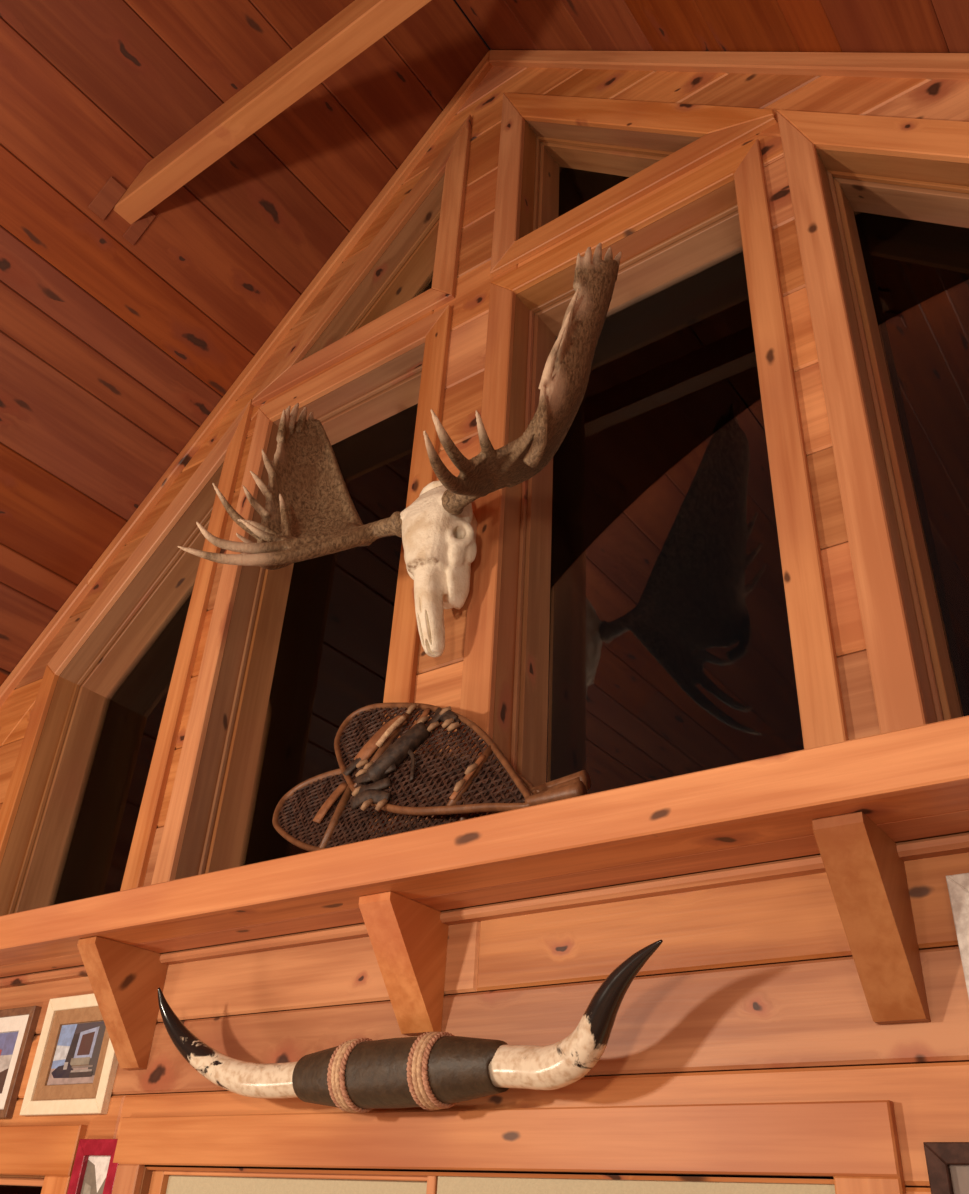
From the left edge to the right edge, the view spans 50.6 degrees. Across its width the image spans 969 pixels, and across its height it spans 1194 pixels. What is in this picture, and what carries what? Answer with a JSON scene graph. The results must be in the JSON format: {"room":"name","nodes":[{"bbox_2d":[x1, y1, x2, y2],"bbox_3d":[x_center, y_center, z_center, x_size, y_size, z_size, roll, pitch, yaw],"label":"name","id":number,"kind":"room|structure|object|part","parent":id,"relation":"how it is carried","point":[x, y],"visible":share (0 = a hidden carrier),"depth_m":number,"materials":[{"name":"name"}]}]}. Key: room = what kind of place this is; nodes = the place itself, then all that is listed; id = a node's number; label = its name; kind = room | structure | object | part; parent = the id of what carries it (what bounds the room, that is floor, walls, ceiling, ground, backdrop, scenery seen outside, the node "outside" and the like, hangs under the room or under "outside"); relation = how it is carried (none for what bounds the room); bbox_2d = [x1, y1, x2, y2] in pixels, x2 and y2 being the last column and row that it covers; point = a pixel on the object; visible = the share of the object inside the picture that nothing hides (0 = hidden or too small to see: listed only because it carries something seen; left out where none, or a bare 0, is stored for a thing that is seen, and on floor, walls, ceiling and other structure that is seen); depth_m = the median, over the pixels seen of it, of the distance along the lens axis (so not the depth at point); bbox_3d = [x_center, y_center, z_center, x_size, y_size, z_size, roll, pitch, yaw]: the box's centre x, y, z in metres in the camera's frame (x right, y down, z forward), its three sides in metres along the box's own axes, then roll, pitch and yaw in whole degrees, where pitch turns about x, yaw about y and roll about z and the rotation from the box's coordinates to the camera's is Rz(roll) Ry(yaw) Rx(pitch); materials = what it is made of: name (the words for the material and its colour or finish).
{"room":"cabin living room","nodes":[
{"label":"cabin living room","id":0,"kind":"room"},
{"bbox_2d":[0,66,968,1193],"bbox_3d":[-0.106,0.240,2.518,8.670,5.559,0.054,-19,-39,31],"label":"wall","id":1,"kind":"structure","parent":0,"point":[750,992],"depth_m":2.03,"materials":[{"name":"brown wood"}]},
{"bbox_2d":[0,1006,40,1118],"bbox_3d":[-1.395,1.306,2.871,0.369,0.279,0.020,-19,-39,31],"label":"picture frame","id":2,"kind":"object","parent":1,"relation":"attached to","point":[17,1025],"visible":1,"depth_m":2.82,"materials":[{"name":"wood"}]},
{"bbox_2d":[0,1031,18,1092],"bbox_3d":[-1.391,1.309,2.875,0.332,0.242,0.006,-19,-39,31],"label":"print","id":3,"kind":"object","parent":2,"relation":"attached to","point":[9,1040],"depth_m":2.82},
{"bbox_2d":[0,1124,87,1193],"bbox_3d":[-1.527,2.022,2.602,1.377,1.195,0.187,-19,-39,31],"label":"window","id":4,"kind":"structure","parent":1,"relation":"in","point":[34,1159],"depth_m":2.56,"materials":[{"name":"brown wood"}]},
{"bbox_3d":[-1.502,2.068,2.617,1.136,1.027,0.005,-19,-39,31],"label":"glass","id":5,"kind":"part","parent":4,"relation":"part of","materials":[{"name":"glass"}]},
{"bbox_3d":[-1.533,2.044,2.581,1.170,1.034,0.034,-19,-39,31],"label":"sash","id":6,"kind":"part","parent":4,"relation":"part of","materials":[{"name":"brown wood"}]},
{"bbox_2d":[20,993,117,1115],"bbox_3d":[-1.057,1.181,2.658,0.345,0.287,0.020,-19,-39,31],"label":"picture frame","id":7,"kind":"object","parent":1,"relation":"attached to","point":[75,1063],"visible":0.86,"depth_m":2.66,"materials":[{"name":"beige paint"}]},
{"bbox_2d":[47,1021,105,1085],"bbox_3d":[-1.054,1.184,2.661,0.285,0.228,0.008,-19,-39,31],"label":"print","id":8,"kind":"object","parent":7,"relation":"attached to","point":[76,1050],"depth_m":2.66},
{"bbox_2d":[67,1139,118,1193],"bbox_3d":[-0.913,1.391,2.388,0.171,0.229,0.020,-19,-39,31],"label":"picture frame","id":9,"kind":"object","parent":1,"relation":"attached to","point":[94,1170],"visible":0.94,"depth_m":2.42,"materials":[{"name":"red paint"}]},
{"bbox_2d":[81,1156,110,1193],"bbox_3d":[-0.910,1.394,2.392,0.108,0.166,0.006,-19,-39,31],"label":"print","id":10,"kind":"object","parent":9,"relation":"attached to","point":[95,1170],"depth_m":2.42},
{"bbox_2d":[0,399,253,915],"bbox_3d":[-1.211,0.271,3.604,0.882,1.980,0.230,-19,-39,31],"label":"window","id":11,"kind":"structure","parent":1,"relation":"in","point":[81,808],"depth_m":3.65,"materials":[{"name":"brown wood"}]},
{"bbox_3d":[-1.159,0.411,3.611,0.686,1.673,0.004,-19,-39,31],"label":"glass","id":12,"kind":"part","parent":11,"relation":"part of","materials":[{"name":"glass"}]},
{"bbox_2d":[0,51,492,706],"bbox_3d":[-1.456,-0.144,3.944,3.451,3.531,0.028,-19,-39,31],"label":"trim","id":13,"kind":"structure","parent":1,"relation":"attached to","point":[484,66],"depth_m":3.93,"materials":[{"name":"brown wood"}]},
{"bbox_2d":[151,305,452,884],"bbox_3d":[-0.453,0.041,3.092,0.883,1.904,0.230,-19,-39,31],"label":"window","id":14,"kind":"structure","parent":1,"relation":"in","point":[292,651],"depth_m":3.18,"materials":[{"name":"brown wood"}]},
{"bbox_3d":[-0.401,0.118,3.141,0.675,1.747,0.004,-19,-39,31],"label":"glass","id":15,"kind":"part","parent":14,"relation":"part of","materials":[{"name":"glass"}]},
{"bbox_2d":[252,115,472,406],"bbox_3d":[-0.393,-1.209,3.895,0.940,0.980,0.230,-19,-39,31],"label":"window","id":16,"kind":"structure","parent":1,"relation":"in","point":[408,271],"depth_m":3.77,"materials":[{"name":"brown wood"}]},
{"bbox_3d":[-0.290,-1.109,3.883,0.586,0.586,0.004,-19,-39,31],"label":"glass","id":17,"kind":"part","parent":16,"relation":"part of","materials":[{"name":"glass"}]},
{"bbox_2d":[177,243,621,657],"bbox_3d":[-0.216,-0.384,2.575,1.137,1.010,0.608,-19,-39,31],"label":"skull","id":18,"kind":"object","parent":1,"relation":"attached to","point":[309,512],"visible":1,"depth_m":2.51},
{"bbox_2d":[158,939,662,1112],"bbox_3d":[-0.181,0.849,1.970,1.278,0.251,0.208,-19,-39,31],"label":"mounted horns","id":19,"kind":"object","parent":1,"relation":"attached to","point":[431,1071],"visible":1,"depth_m":1.86,"materials":[{"name":"leather"}]},
{"bbox_2d":[0,715,968,1069],"bbox_3d":[0.100,0.604,1.869,4.675,0.353,0.275,-19,-39,31],"label":"wall shelf","id":20,"kind":"object","parent":1,"relation":"attached to","point":[848,803],"visible":0.99,"depth_m":1.85,"materials":[{"name":"brown wood"}]},
{"bbox_2d":[272,753,590,851],"bbox_3d":[-0.155,0.426,2.231,0.915,0.272,0.130,-19,-39,31],"label":"snowshoe","id":21,"kind":"object","parent":20,"relation":"on","point":[326,802],"visible":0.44,"depth_m":2.29,"materials":[{"name":"brown wood"}]},
{"bbox_2d":[334,702,586,815],"bbox_3d":[-0.102,0.315,2.192,0.162,0.450,0.826,29,-40,-34],"label":"snowshoe","id":22,"kind":"object","parent":20,"relation":"on","point":[391,752],"visible":0.96,"depth_m":2.20,"materials":[{"name":"brown wood"}]},
{"bbox_3d":[0.165,0.584,1.980,4.675,0.024,0.030,-19,-39,31],"label":"moulding","id":23,"kind":"part","parent":20,"relation":"part of","materials":[{"name":"brown wood"}]},
{"bbox_2d":[112,1100,905,1193],"bbox_3d":[-0.120,1.531,1.696,1.797,1.210,0.187,-19,-39,31],"label":"window","id":24,"kind":"structure","parent":1,"relation":"in","point":[854,1143],"depth_m":1.80,"materials":[{"name":"brown wood"}]},
{"bbox_3d":[-0.445,1.643,1.863,0.838,1.054,0.041,-19,-39,31],"label":"sash","id":25,"kind":"part","parent":24,"relation":"part of","materials":[{"name":"brown wood"}]},
{"bbox_2d":[166,1175,426,1193],"bbox_3d":[-0.430,1.645,1.864,0.777,1.026,0.007,-19,-39,31],"label":"shade","id":26,"kind":"object","parent":24,"relation":"attached to","point":[175,1184],"depth_m":2.14,"materials":[{"name":"beige fabric"}]},
{"bbox_2d":[437,1176,834,1193],"bbox_3d":[0.193,1.410,1.439,0.756,1.037,0.007,-19,-39,31],"label":"shade","id":27,"kind":"object","parent":24,"relation":"attached to","point":[445,1184],"depth_m":1.71,"materials":[{"name":"beige fabric"}]},
{"bbox_2d":[490,93,776,276],"bbox_3d":[0.488,-1.513,3.324,0.940,0.980,0.230,-19,-39,31],"label":"window","id":28,"kind":"structure","parent":1,"relation":"in","point":[566,164],"depth_m":3.29,"materials":[{"name":"brown wood"}]},
{"bbox_3d":[0.492,-1.379,3.377,0.586,0.586,0.004,-19,-39,31],"label":"glass","id":29,"kind":"part","parent":28,"relation":"part of","materials":[{"name":"glass"}]},
{"bbox_2d":[452,138,848,821],"bbox_3d":[0.391,-0.250,2.546,0.883,1.904,0.230,-19,-39,31],"label":"window","id":30,"kind":"structure","parent":1,"relation":"in","point":[693,341],"depth_m":2.75,"materials":[{"name":"brown wood"}]},
{"bbox_3d":[0.452,-0.176,2.589,0.675,1.747,0.004,-19,-39,31],"label":"glass","id":31,"kind":"part","parent":30,"relation":"part of","materials":[{"name":"glass"}]},
{"bbox_2d":[489,50,968,79],"bbox_3d":[1.327,-1.104,2.143,3.451,3.531,0.028,-19,-39,31],"label":"trim","id":32,"kind":"structure","parent":1,"relation":"attached to","point":[951,66],"depth_m":2.90,"materials":[{"name":"brown wood"}]},
{"bbox_2d":[776,110,968,733],"bbox_3d":[1.154,-0.545,2.074,0.882,1.980,0.230,-19,-39,31],"label":"window","id":33,"kind":"structure","parent":1,"relation":"in","point":[880,204],"depth_m":2.34,"materials":[{"name":"brown wood"}]},
{"bbox_3d":[1.206,-0.405,2.081,0.686,1.673,0.004,-19,-39,31],"label":"glass","id":34,"kind":"part","parent":33,"relation":"part of","materials":[{"name":"glass"}]},
{"bbox_2d":[923,1142,968,1193],"bbox_3d":[0.704,0.851,1.329,0.215,0.254,0.020,-19,-39,31],"label":"picture frame","id":35,"kind":"object","parent":1,"relation":"attached to","point":[947,1163],"visible":1,"depth_m":1.42,"materials":[{"name":"brown wood"}]},
{"bbox_2d":[949,1165,968,1193],"bbox_3d":[0.708,0.854,1.334,0.166,0.205,0.006,-19,-39,31],"label":"print","id":36,"kind":"object","parent":35,"relation":"attached to","point":[958,1174],"depth_m":1.41},
{"bbox_2d":[946,873,968,997],"bbox_3d":[0.805,0.527,1.461,0.230,0.289,0.020,-19,-39,31],"label":"picture frame","id":37,"kind":"object","parent":1,"relation":"attached to","point":[958,884],"visible":1,"depth_m":1.55,"materials":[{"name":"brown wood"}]},
{"bbox_2d":[0,0,968,686],"bbox_3d":[-2.185,-1.924,0.460,8.717,4.354,7.164,-19,-39,31],"label":"ceiling","id":38,"kind":"structure","parent":0,"point":[92,92],"depth_m":3.62,"materials":[{"name":"brown wood"}]},
{"bbox_2d":[88,0,430,244],"bbox_3d":[-0.434,-1.628,3.008,2.087,0.180,0.187,-19,-39,31],"label":"ceiling beam","id":39,"kind":"structure","parent":38,"relation":"attached to","point":[362,23],"depth_m":3.17,"materials":[{"name":"brown wood"}]}
]}

